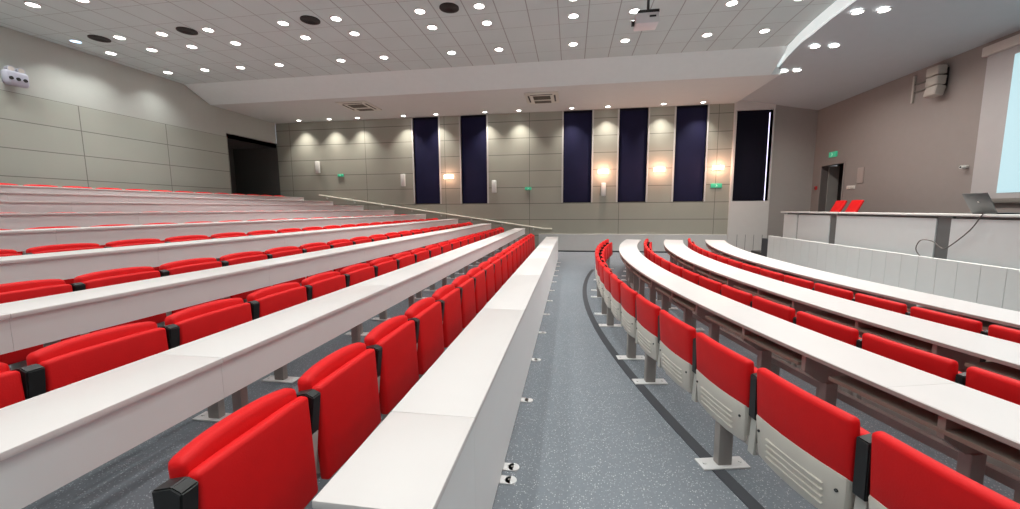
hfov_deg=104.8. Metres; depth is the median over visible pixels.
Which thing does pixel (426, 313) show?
chair
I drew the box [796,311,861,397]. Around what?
chair
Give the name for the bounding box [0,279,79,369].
chair
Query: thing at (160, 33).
recessed light
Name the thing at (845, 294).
chair
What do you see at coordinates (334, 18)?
recessed light
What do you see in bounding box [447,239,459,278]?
chair
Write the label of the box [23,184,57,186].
chair
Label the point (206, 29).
recessed light
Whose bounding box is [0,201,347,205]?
countertop
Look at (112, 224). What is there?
chair
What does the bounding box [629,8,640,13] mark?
recessed light
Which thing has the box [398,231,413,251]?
chair
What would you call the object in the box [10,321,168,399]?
chair
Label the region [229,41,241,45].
recessed light
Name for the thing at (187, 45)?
recessed light
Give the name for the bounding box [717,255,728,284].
chair
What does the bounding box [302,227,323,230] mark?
chair
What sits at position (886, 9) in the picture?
recessed light
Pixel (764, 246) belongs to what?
floor
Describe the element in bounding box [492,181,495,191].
grille
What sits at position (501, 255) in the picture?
chair
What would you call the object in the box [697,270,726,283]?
shelf
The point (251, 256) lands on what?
chair
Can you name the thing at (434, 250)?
chair
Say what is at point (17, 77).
emergency light
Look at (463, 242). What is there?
chair
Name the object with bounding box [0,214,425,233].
countertop
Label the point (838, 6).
ceiling
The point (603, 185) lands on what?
speaker
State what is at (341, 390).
chair
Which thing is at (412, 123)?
window
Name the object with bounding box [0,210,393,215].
countertop
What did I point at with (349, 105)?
grille
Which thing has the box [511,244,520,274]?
chair
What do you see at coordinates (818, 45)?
recessed light
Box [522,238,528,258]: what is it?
chair
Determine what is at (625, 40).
recessed light
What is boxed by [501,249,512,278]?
chair
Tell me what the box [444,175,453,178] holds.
wall lamp
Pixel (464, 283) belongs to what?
chair
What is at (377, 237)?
chair
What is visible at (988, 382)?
chair
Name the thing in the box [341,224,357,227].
chair
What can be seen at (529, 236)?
chair
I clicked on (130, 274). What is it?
chair
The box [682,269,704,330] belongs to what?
chair
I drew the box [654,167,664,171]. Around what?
wall lamp
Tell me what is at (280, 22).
recessed light
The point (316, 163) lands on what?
grille
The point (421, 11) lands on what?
recessed light
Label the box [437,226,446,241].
chair
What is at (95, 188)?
chair
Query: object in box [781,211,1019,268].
desk
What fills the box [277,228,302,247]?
chair
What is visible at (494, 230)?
chair
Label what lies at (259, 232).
chair
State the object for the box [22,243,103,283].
chair
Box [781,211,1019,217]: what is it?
countertop
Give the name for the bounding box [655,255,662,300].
chair
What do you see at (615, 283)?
chair
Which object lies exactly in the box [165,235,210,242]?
chair
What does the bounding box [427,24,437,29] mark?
recessed light
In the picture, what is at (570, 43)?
recessed light
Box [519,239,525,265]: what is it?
chair
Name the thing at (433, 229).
chair
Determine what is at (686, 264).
shelf
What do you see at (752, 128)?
window blind
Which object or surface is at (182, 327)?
chair
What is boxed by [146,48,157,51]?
recessed light
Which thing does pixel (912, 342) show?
shelf
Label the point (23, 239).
desk
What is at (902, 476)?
chair
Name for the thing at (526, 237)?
chair
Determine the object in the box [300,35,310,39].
recessed light
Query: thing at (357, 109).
grille
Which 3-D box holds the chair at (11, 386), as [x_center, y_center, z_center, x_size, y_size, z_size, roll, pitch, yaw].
[-2.300,0.905,1.486,0.300,0.836,0.629,1,7,9]
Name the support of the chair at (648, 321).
on the floor at (588, 437)
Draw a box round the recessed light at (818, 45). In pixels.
[810,44,820,48]
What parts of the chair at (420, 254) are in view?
backrest, leg, seat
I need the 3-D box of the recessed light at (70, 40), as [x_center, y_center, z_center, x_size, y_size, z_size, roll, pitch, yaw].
[-9.983,-4.899,9.033,0.232,0.014,0.232,1,7,9]
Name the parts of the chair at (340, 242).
backrest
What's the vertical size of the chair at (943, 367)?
0.510 m
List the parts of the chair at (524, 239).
seat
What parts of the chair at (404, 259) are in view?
backrest, seat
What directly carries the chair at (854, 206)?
on the floor at (764, 246)
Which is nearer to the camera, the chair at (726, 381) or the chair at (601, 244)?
the chair at (726, 381)
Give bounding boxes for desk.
[0,185,303,200]
[0,192,332,204]
[0,201,362,212]
[0,210,393,229]
[0,214,425,251]
[0,219,457,283]
[0,224,490,354]
[0,228,524,508]
[312,237,559,508]
[619,239,1019,492]
[664,239,1019,380]
[705,240,1019,330]
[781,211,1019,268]
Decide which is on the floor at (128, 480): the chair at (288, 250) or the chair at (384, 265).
the chair at (384, 265)
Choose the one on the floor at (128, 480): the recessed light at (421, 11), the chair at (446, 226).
the chair at (446, 226)
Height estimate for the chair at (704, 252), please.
0.780 m
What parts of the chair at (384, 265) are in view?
plate, backrest, leg, seat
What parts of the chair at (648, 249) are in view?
backrest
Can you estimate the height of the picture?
2.500 m
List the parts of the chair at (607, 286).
backrest, leg, plate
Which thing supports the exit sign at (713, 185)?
attached to the wall at (525, 149)
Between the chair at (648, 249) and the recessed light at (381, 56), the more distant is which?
the recessed light at (381, 56)
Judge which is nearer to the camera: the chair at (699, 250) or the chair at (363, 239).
the chair at (363, 239)
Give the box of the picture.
[996,52,1019,192]
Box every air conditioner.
[335,101,381,111]
[524,91,558,103]
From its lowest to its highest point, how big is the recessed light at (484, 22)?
0.014 m
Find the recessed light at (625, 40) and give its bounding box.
[620,38,629,42]
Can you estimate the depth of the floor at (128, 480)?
2.32 m
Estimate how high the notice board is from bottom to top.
0.440 m
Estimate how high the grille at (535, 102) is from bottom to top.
0.012 m
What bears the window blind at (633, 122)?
attached to the window at (648, 126)
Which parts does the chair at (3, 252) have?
backrest, seat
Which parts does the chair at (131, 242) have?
backrest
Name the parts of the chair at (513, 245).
seat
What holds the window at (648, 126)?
in the wall at (525, 149)
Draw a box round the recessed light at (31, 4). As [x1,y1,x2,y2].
[23,1,41,7]
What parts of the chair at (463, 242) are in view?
seat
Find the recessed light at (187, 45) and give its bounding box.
[186,44,197,48]
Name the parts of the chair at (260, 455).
backrest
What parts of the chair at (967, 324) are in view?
backrest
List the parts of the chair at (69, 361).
backrest, seat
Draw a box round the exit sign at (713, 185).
[710,183,721,187]
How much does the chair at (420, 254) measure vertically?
0.836 m
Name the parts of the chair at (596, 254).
leg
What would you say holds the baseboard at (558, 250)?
attached to the wall at (525, 149)
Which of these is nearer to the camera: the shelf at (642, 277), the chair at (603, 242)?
the shelf at (642, 277)
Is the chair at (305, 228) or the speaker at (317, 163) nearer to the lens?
the chair at (305, 228)
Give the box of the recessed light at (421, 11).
[414,8,425,14]
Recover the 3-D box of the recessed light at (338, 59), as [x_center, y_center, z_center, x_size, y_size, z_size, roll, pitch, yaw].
[-4.424,-5.081,10.284,0.232,0.014,0.232,1,7,9]
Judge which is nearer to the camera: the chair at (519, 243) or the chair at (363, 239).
the chair at (363, 239)
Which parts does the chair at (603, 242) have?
seat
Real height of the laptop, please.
0.321 m
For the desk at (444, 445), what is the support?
on the floor at (588, 437)
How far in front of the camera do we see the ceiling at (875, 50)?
8.32 m
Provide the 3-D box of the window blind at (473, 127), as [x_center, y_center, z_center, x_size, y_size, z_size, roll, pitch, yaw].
[-1.351,-3.595,14.951,0.992,3.274,0.080,1,7,9]
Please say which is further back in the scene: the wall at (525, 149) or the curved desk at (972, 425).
the wall at (525, 149)
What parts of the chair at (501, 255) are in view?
backrest, seat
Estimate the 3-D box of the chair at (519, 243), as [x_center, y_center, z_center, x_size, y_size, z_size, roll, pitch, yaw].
[0.209,-0.010,9.213,0.171,0.576,0.599,1,7,9]
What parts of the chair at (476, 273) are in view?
backrest, seat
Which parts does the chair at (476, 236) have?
seat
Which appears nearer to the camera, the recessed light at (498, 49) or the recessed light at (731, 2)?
the recessed light at (731, 2)
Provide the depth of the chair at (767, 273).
5.01 m
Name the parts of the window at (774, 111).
pane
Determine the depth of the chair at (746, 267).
5.53 m
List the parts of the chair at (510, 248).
seat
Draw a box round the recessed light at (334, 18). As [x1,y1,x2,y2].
[330,15,341,21]
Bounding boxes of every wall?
[0,26,280,195]
[276,103,817,248]
[727,100,775,251]
[767,236,1019,311]
[810,30,1019,213]
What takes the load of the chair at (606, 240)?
on the floor at (588, 437)
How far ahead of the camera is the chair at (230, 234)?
5.72 m
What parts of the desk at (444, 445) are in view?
panel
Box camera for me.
[959,165,968,168]
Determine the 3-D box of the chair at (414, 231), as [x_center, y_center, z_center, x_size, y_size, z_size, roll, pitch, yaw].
[-2.311,-0.188,9.516,0.300,0.836,0.629,1,7,9]
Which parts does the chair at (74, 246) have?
backrest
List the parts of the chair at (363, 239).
backrest, seat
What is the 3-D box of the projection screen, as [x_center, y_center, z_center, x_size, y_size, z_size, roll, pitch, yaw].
[8.740,-2.130,4.368,0.110,3.010,7.060,1,7,9]
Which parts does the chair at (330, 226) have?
backrest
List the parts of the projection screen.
casing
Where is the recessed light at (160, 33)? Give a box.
[155,31,168,35]
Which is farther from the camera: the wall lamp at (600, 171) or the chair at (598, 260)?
the wall lamp at (600, 171)
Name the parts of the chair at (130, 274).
backrest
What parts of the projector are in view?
mount plate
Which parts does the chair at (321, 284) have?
backrest, seat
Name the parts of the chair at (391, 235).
backrest, seat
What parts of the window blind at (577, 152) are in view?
head rail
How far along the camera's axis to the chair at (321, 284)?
3.87 m
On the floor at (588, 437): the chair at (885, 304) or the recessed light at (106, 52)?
the chair at (885, 304)
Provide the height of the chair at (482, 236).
0.836 m
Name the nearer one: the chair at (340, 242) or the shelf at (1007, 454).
the shelf at (1007, 454)
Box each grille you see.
[315,162,318,171]
[348,104,366,107]
[357,109,373,110]
[401,175,403,185]
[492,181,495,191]
[533,96,550,99]
[534,101,551,103]
[923,85,935,95]
[925,76,936,85]
[926,66,937,76]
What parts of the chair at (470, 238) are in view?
seat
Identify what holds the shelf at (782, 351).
attached to the curved desk at (972, 425)
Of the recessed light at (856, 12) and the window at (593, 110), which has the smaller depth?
the recessed light at (856, 12)
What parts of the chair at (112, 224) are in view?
backrest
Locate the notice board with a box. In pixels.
[856,167,864,183]
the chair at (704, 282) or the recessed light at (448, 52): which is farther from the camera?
the recessed light at (448, 52)
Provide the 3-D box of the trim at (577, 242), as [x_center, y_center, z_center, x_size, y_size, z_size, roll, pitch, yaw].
[4.344,-0.434,14.315,6.600,0.610,0.070,1,7,9]
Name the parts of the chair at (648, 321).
backrest, leg, plate, plate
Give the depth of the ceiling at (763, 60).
11.76 m
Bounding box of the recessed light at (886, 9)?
[876,7,891,12]
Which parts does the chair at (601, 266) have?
backrest, leg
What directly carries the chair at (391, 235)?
on the floor at (128, 480)
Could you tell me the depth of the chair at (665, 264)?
6.21 m
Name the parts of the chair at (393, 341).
backrest, leg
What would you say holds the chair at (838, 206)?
on the floor at (764, 246)
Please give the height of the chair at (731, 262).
0.780 m
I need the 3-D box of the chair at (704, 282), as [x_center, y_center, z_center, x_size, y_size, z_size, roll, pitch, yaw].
[2.367,0.538,4.561,0.184,0.510,0.549,0,7,3]
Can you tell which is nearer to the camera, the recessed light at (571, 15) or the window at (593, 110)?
the recessed light at (571, 15)
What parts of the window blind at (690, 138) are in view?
head rail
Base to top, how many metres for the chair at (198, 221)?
0.576 m
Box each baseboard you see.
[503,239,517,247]
[558,250,666,252]
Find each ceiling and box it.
[0,0,836,83]
[184,46,787,123]
[741,0,1019,109]
[777,0,855,66]
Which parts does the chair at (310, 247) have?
backrest, seat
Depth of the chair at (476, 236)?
10.24 m
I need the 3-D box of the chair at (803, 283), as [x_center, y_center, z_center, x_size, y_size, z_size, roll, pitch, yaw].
[3.409,0.529,4.585,0.184,0.510,0.510,0,7,3]
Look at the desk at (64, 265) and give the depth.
4.04 m
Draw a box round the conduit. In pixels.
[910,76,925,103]
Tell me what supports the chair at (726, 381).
on the floor at (588, 437)
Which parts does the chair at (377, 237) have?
backrest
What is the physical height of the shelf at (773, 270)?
0.020 m
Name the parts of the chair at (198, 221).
backrest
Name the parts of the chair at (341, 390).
plate, backrest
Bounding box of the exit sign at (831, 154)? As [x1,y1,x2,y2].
[829,151,837,157]
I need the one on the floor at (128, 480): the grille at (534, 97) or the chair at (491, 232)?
the chair at (491, 232)
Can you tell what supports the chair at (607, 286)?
on the floor at (588, 437)
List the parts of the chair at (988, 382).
backrest, leg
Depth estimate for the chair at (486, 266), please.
5.57 m
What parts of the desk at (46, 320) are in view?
leg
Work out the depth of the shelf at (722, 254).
7.95 m
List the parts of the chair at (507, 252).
seat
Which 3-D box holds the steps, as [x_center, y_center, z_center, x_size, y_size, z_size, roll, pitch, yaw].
[8.390,-0.178,11.966,1.480,0.690,1.100,1,7,9]
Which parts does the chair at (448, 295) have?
backrest, seat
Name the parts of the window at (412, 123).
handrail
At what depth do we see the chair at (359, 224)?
9.45 m
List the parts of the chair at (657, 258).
backrest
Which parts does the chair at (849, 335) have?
backrest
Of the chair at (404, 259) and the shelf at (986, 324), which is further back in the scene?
the chair at (404, 259)
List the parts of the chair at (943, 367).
backrest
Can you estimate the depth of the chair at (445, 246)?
7.62 m
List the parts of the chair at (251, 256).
backrest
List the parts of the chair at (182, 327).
backrest, plate, seat, leg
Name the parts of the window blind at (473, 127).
head rail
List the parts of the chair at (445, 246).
backrest, seat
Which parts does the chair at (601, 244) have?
seat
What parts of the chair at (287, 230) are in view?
backrest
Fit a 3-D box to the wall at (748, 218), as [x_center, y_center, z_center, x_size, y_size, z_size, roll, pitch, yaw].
[8.262,-2.638,13.609,1.270,5.400,0.350,1,7,9]
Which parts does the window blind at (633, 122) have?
head rail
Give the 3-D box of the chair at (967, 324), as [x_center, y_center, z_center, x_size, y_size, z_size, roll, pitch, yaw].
[3.407,0.841,3.065,0.300,0.780,0.510,-1,7,-3]
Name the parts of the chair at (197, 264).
plate, backrest, seat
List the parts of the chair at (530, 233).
seat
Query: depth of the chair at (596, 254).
7.07 m
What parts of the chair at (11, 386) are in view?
backrest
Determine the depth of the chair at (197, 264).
3.79 m
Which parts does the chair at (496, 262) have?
backrest, seat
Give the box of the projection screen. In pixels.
[970,34,1019,202]
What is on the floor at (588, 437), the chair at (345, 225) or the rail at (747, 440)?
the rail at (747, 440)
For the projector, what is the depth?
6.72 m
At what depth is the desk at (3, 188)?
9.28 m
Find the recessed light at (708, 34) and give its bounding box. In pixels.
[701,32,712,36]
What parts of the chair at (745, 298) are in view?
backrest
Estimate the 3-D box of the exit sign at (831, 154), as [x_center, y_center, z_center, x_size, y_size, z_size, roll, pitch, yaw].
[9.980,-3.094,12.141,0.056,0.160,0.340,1,7,9]
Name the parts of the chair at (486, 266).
backrest, seat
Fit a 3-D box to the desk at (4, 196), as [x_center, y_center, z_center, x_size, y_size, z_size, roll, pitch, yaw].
[-7.978,-0.947,9.376,0.375,0.840,12.180,1,7,9]
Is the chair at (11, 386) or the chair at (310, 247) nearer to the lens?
the chair at (11, 386)
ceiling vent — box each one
[87,35,110,42]
[176,27,197,34]
[300,15,319,24]
[439,2,458,12]
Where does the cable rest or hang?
hanging from the desk at (994, 240)
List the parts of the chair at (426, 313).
backrest, seat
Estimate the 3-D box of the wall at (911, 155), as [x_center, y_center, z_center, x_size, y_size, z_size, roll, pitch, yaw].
[8.611,-1.312,2.579,0.200,5.300,22.000,1,7,9]
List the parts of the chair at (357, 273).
backrest, plate, seat, leg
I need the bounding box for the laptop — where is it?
[962,192,1019,213]
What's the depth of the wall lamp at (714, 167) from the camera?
13.51 m
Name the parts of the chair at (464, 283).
backrest, seat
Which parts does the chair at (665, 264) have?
backrest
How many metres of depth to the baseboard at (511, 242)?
15.01 m
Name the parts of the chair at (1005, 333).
backrest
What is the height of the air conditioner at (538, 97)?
0.046 m
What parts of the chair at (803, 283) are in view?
backrest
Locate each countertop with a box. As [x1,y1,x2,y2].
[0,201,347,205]
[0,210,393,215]
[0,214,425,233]
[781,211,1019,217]
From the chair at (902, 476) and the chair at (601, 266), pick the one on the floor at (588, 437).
the chair at (601, 266)
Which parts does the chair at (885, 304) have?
backrest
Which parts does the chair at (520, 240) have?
seat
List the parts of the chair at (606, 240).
seat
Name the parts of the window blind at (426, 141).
head rail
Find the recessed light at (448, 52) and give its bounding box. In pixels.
[447,51,455,54]
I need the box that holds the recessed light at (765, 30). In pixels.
[759,28,770,32]
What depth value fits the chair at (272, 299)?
3.32 m
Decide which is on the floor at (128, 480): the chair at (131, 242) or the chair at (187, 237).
the chair at (131, 242)
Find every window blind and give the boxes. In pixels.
[413,117,439,203]
[461,115,486,203]
[563,110,591,202]
[617,108,647,201]
[673,105,706,201]
[732,110,771,200]
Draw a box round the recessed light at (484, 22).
[481,20,491,25]
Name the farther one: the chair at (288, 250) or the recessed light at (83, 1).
the recessed light at (83, 1)
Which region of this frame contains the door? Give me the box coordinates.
[817,161,845,211]
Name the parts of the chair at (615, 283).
backrest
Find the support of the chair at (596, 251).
on the floor at (588, 437)
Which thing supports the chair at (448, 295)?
attached to the rail
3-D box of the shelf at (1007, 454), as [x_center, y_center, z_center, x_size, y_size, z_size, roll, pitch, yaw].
[2.031,0.761,1.725,0.333,0.020,1.071,-1,7,-7]
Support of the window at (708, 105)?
in the wall at (525, 149)
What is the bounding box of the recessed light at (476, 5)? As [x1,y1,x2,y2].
[473,3,484,8]
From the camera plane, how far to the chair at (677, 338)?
2.86 m
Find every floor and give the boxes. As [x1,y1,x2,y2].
[9,248,505,508]
[304,252,1014,508]
[761,235,782,256]
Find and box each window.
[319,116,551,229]
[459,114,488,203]
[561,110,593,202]
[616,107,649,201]
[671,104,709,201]
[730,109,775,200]
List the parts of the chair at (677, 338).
backrest, plate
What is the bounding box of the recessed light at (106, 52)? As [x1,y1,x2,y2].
[104,51,116,54]
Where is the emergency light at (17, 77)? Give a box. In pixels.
[1,65,29,87]
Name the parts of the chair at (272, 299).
backrest, plate, leg, seat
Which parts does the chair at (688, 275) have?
backrest, leg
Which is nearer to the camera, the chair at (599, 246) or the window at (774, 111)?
the chair at (599, 246)
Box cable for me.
[915,213,996,255]
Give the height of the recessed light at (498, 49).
0.014 m
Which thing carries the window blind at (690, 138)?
attached to the window at (708, 105)
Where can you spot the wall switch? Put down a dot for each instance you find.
(851, 186)
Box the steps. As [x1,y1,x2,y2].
[751,236,782,254]
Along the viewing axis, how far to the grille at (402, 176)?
15.25 m
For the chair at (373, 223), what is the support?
attached to the rail
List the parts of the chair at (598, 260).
backrest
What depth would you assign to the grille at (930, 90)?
8.60 m
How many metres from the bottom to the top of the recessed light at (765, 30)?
0.014 m
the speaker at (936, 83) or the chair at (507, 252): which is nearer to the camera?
the chair at (507, 252)
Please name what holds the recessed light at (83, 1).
in the ceiling at (526, 30)
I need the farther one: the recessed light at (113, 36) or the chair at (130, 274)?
the recessed light at (113, 36)
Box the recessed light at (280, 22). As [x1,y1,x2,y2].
[277,20,289,25]
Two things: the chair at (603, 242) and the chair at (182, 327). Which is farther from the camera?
the chair at (603, 242)
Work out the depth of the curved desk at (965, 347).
3.12 m
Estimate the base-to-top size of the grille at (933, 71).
0.150 m
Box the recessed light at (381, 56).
[379,55,388,58]
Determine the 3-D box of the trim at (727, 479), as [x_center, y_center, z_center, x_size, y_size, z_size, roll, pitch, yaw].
[2.557,1.400,1.654,2.390,0.005,17.392,-2,7,-10]
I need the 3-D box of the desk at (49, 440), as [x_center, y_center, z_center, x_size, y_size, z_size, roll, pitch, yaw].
[-0.828,0.331,6.627,0.375,0.775,15.680,1,7,9]
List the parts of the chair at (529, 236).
seat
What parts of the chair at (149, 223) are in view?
backrest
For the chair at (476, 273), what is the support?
on the floor at (588, 437)
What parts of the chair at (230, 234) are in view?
seat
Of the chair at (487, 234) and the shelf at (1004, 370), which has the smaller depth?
the shelf at (1004, 370)
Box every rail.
[607,256,758,454]
[789,361,860,399]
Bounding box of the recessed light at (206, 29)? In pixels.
[202,27,214,32]
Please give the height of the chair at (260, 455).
0.836 m
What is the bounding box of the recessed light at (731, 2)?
[725,0,738,6]
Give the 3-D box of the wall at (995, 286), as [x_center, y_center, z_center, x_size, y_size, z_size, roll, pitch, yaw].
[5.828,0.969,1.685,0.055,0.810,19.171,1,7,9]
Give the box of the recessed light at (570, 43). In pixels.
[568,42,577,45]
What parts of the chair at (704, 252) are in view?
backrest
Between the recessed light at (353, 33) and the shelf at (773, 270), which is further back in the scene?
the recessed light at (353, 33)
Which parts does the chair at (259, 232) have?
backrest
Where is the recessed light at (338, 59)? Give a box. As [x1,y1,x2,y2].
[336,58,345,61]
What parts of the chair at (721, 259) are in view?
backrest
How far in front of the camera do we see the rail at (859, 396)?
2.70 m
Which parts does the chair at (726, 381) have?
leg, plate, backrest, plate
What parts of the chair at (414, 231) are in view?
seat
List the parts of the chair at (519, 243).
seat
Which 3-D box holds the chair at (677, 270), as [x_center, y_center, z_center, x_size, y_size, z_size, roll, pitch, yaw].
[2.451,0.410,5.660,0.184,0.510,0.549,0,7,6]
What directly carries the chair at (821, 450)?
attached to the rail at (747, 440)
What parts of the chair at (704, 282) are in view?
backrest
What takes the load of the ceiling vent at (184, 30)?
in the ceiling at (526, 30)
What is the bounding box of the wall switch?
[846,185,854,188]
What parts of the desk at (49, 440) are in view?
leg, leg, leg, leg, leg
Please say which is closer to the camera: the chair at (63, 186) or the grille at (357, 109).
the chair at (63, 186)
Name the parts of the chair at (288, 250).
backrest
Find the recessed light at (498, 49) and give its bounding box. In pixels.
[494,47,503,51]
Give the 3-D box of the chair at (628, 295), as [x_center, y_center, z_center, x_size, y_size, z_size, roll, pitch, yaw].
[1.296,0.730,4.143,0.300,0.780,0.582,0,7,2]
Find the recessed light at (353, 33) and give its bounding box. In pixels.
[349,31,359,35]
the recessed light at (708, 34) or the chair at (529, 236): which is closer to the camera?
the recessed light at (708, 34)
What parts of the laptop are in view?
lid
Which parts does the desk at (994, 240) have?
panel, panel, leg, panel, rail, leg, panel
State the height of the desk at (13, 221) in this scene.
0.820 m
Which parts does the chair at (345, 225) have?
backrest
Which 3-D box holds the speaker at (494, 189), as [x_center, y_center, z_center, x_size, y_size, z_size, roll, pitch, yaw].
[-0.596,-2.557,14.803,0.170,0.470,0.137,1,7,9]
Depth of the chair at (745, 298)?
3.93 m
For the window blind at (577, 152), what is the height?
3.274 m
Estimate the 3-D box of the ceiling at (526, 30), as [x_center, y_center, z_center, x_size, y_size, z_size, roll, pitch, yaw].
[-1.647,-4.200,1.804,19.900,0.150,18.000,1,7,9]
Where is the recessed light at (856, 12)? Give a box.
[850,9,864,14]
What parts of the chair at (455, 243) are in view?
seat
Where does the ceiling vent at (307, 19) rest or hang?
in the ceiling at (526, 30)
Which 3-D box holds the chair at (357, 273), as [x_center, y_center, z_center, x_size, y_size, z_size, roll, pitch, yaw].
[-1.814,0.541,4.603,0.300,0.836,0.629,1,7,9]
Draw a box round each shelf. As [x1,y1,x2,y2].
[632,271,650,284]
[655,287,695,310]
[677,260,692,268]
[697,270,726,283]
[705,315,801,364]
[716,252,729,258]
[732,259,755,266]
[734,285,791,306]
[766,269,800,278]
[805,311,932,352]
[814,283,882,298]
[828,376,1019,469]
[907,306,1019,329]
[965,362,1019,380]
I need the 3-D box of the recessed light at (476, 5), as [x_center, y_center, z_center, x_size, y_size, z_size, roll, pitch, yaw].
[-0.595,-4.793,7.581,0.232,0.014,0.232,1,7,9]
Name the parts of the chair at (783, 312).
backrest, leg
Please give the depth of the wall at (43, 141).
10.37 m
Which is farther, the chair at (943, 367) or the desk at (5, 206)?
the desk at (5, 206)
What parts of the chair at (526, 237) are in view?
seat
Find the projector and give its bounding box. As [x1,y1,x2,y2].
[631,0,659,30]
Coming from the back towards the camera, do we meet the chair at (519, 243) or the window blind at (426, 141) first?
the window blind at (426, 141)
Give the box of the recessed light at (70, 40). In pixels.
[68,39,82,43]
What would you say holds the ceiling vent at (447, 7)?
in the ceiling at (526, 30)
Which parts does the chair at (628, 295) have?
backrest, plate, leg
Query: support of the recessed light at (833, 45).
in the ceiling at (875, 50)
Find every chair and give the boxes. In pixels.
[0,249,21,256]
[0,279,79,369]
[0,362,24,408]
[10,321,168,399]
[22,226,75,252]
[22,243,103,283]
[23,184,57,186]
[63,186,91,188]
[70,266,165,335]
[90,224,130,246]
[95,188,121,189]
[104,238,164,270]
[143,223,177,241]
[152,388,317,508]
[158,258,221,325]
[159,298,251,421]
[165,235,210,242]
[186,221,209,237]
[210,232,248,238]
[220,251,269,302]
[246,282,306,382]
[247,230,276,253]
[264,246,304,285]
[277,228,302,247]
[296,342,380,478]
[299,242,332,285]
[301,271,345,300]
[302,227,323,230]
[323,225,342,243]
[327,239,354,271]
[340,263,374,335]
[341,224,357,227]
[350,236,372,263]
[356,223,370,226]
[364,315,418,419]
[368,234,388,259]
[369,257,396,320]
[370,222,382,224]
[384,232,401,256]
[392,252,414,268]
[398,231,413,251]
[404,297,443,381]
[410,229,422,248]
[410,248,429,298]
[420,228,432,246]
[424,245,441,290]
[429,227,439,244]
[432,284,462,347]
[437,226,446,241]
[437,242,451,253]
[444,225,452,241]
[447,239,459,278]
[452,275,475,335]
[455,237,467,273]
[465,235,473,244]
[466,267,486,317]
[469,234,479,265]
[476,232,484,262]
[478,261,494,301]
[482,231,489,238]
[485,230,493,256]
[487,257,501,300]
[491,229,497,254]
[495,252,507,292]
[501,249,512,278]
[506,246,516,272]
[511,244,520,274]
[515,241,523,263]
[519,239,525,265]
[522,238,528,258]
[524,236,530,254]
[527,235,532,255]
[529,233,534,254]
[591,250,603,290]
[591,253,604,297]
[594,245,604,279]
[594,262,611,314]
[596,257,607,289]
[599,243,606,261]
[599,267,621,326]
[601,241,609,262]
[604,239,613,268]
[610,274,628,325]
[616,283,644,359]
[632,294,667,384]
[645,248,650,287]
[650,251,656,262]
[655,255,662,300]
[659,310,698,401]
[660,259,677,309]
[670,263,683,277]
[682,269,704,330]
[695,332,757,470]
[697,247,701,254]
[699,276,721,327]
[702,249,709,278]
[708,252,717,260]
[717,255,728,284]
[721,284,752,337]
[728,259,742,268]
[742,263,760,295]
[752,296,795,375]
[756,368,871,508]
[760,269,783,281]
[784,275,813,307]
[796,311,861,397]
[814,283,854,300]
[830,200,846,211]
[845,200,863,211]
[855,293,909,337]
[861,333,965,439]
[868,431,1019,508]
[910,306,987,370]
[965,366,1019,503]
[986,325,1019,361]
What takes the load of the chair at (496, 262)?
on the floor at (588, 437)
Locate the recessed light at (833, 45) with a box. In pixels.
[829,44,840,47]
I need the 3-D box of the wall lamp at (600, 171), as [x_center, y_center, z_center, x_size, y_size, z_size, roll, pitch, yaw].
[3.365,-2.990,14.147,0.380,0.150,0.112,1,7,9]
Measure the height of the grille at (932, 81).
0.150 m
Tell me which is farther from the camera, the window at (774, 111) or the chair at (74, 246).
the window at (774, 111)
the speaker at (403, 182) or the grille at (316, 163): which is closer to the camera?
the speaker at (403, 182)
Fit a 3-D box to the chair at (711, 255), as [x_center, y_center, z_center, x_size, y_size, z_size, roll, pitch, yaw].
[3.733,0.233,7.123,0.184,0.510,0.510,1,7,12]
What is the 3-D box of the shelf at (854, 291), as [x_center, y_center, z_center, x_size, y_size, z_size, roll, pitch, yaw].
[3.924,0.431,4.470,0.333,0.020,1.002,0,7,2]
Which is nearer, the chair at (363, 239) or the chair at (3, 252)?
the chair at (3, 252)
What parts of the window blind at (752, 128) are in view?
head rail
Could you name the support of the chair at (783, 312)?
on the floor at (588, 437)
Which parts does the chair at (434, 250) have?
backrest, seat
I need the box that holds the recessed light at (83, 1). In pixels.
[76,0,90,2]
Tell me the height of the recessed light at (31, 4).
0.014 m
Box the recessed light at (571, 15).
[568,13,578,18]
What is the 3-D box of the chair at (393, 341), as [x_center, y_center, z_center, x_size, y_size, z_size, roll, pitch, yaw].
[-0.847,0.882,2.701,0.300,0.836,0.599,1,7,9]
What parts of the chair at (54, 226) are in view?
backrest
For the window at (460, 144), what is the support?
in the wall at (525, 149)
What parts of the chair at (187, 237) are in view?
seat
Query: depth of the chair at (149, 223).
5.98 m
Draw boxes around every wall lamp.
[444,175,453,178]
[598,169,608,173]
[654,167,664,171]
[712,165,723,169]
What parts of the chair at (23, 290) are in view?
leg, backrest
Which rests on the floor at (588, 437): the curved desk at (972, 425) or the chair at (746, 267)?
the curved desk at (972, 425)
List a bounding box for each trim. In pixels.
[539,234,726,251]
[583,269,764,508]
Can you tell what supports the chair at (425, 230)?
on the floor at (128, 480)
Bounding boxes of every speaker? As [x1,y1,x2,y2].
[315,161,320,172]
[400,174,405,185]
[492,180,496,192]
[601,183,605,195]
[923,64,948,98]
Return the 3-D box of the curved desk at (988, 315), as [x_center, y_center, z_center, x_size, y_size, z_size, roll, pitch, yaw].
[4.621,0.695,4.470,1.758,0.730,12.790,0,7,2]
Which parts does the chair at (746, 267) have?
backrest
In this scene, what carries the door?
in the wall at (911, 155)
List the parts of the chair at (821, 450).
plate, seat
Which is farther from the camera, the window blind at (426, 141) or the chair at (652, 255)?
the window blind at (426, 141)
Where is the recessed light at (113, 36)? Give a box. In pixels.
[112,35,126,39]
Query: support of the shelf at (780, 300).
attached to the curved desk at (965, 347)
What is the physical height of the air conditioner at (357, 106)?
0.046 m

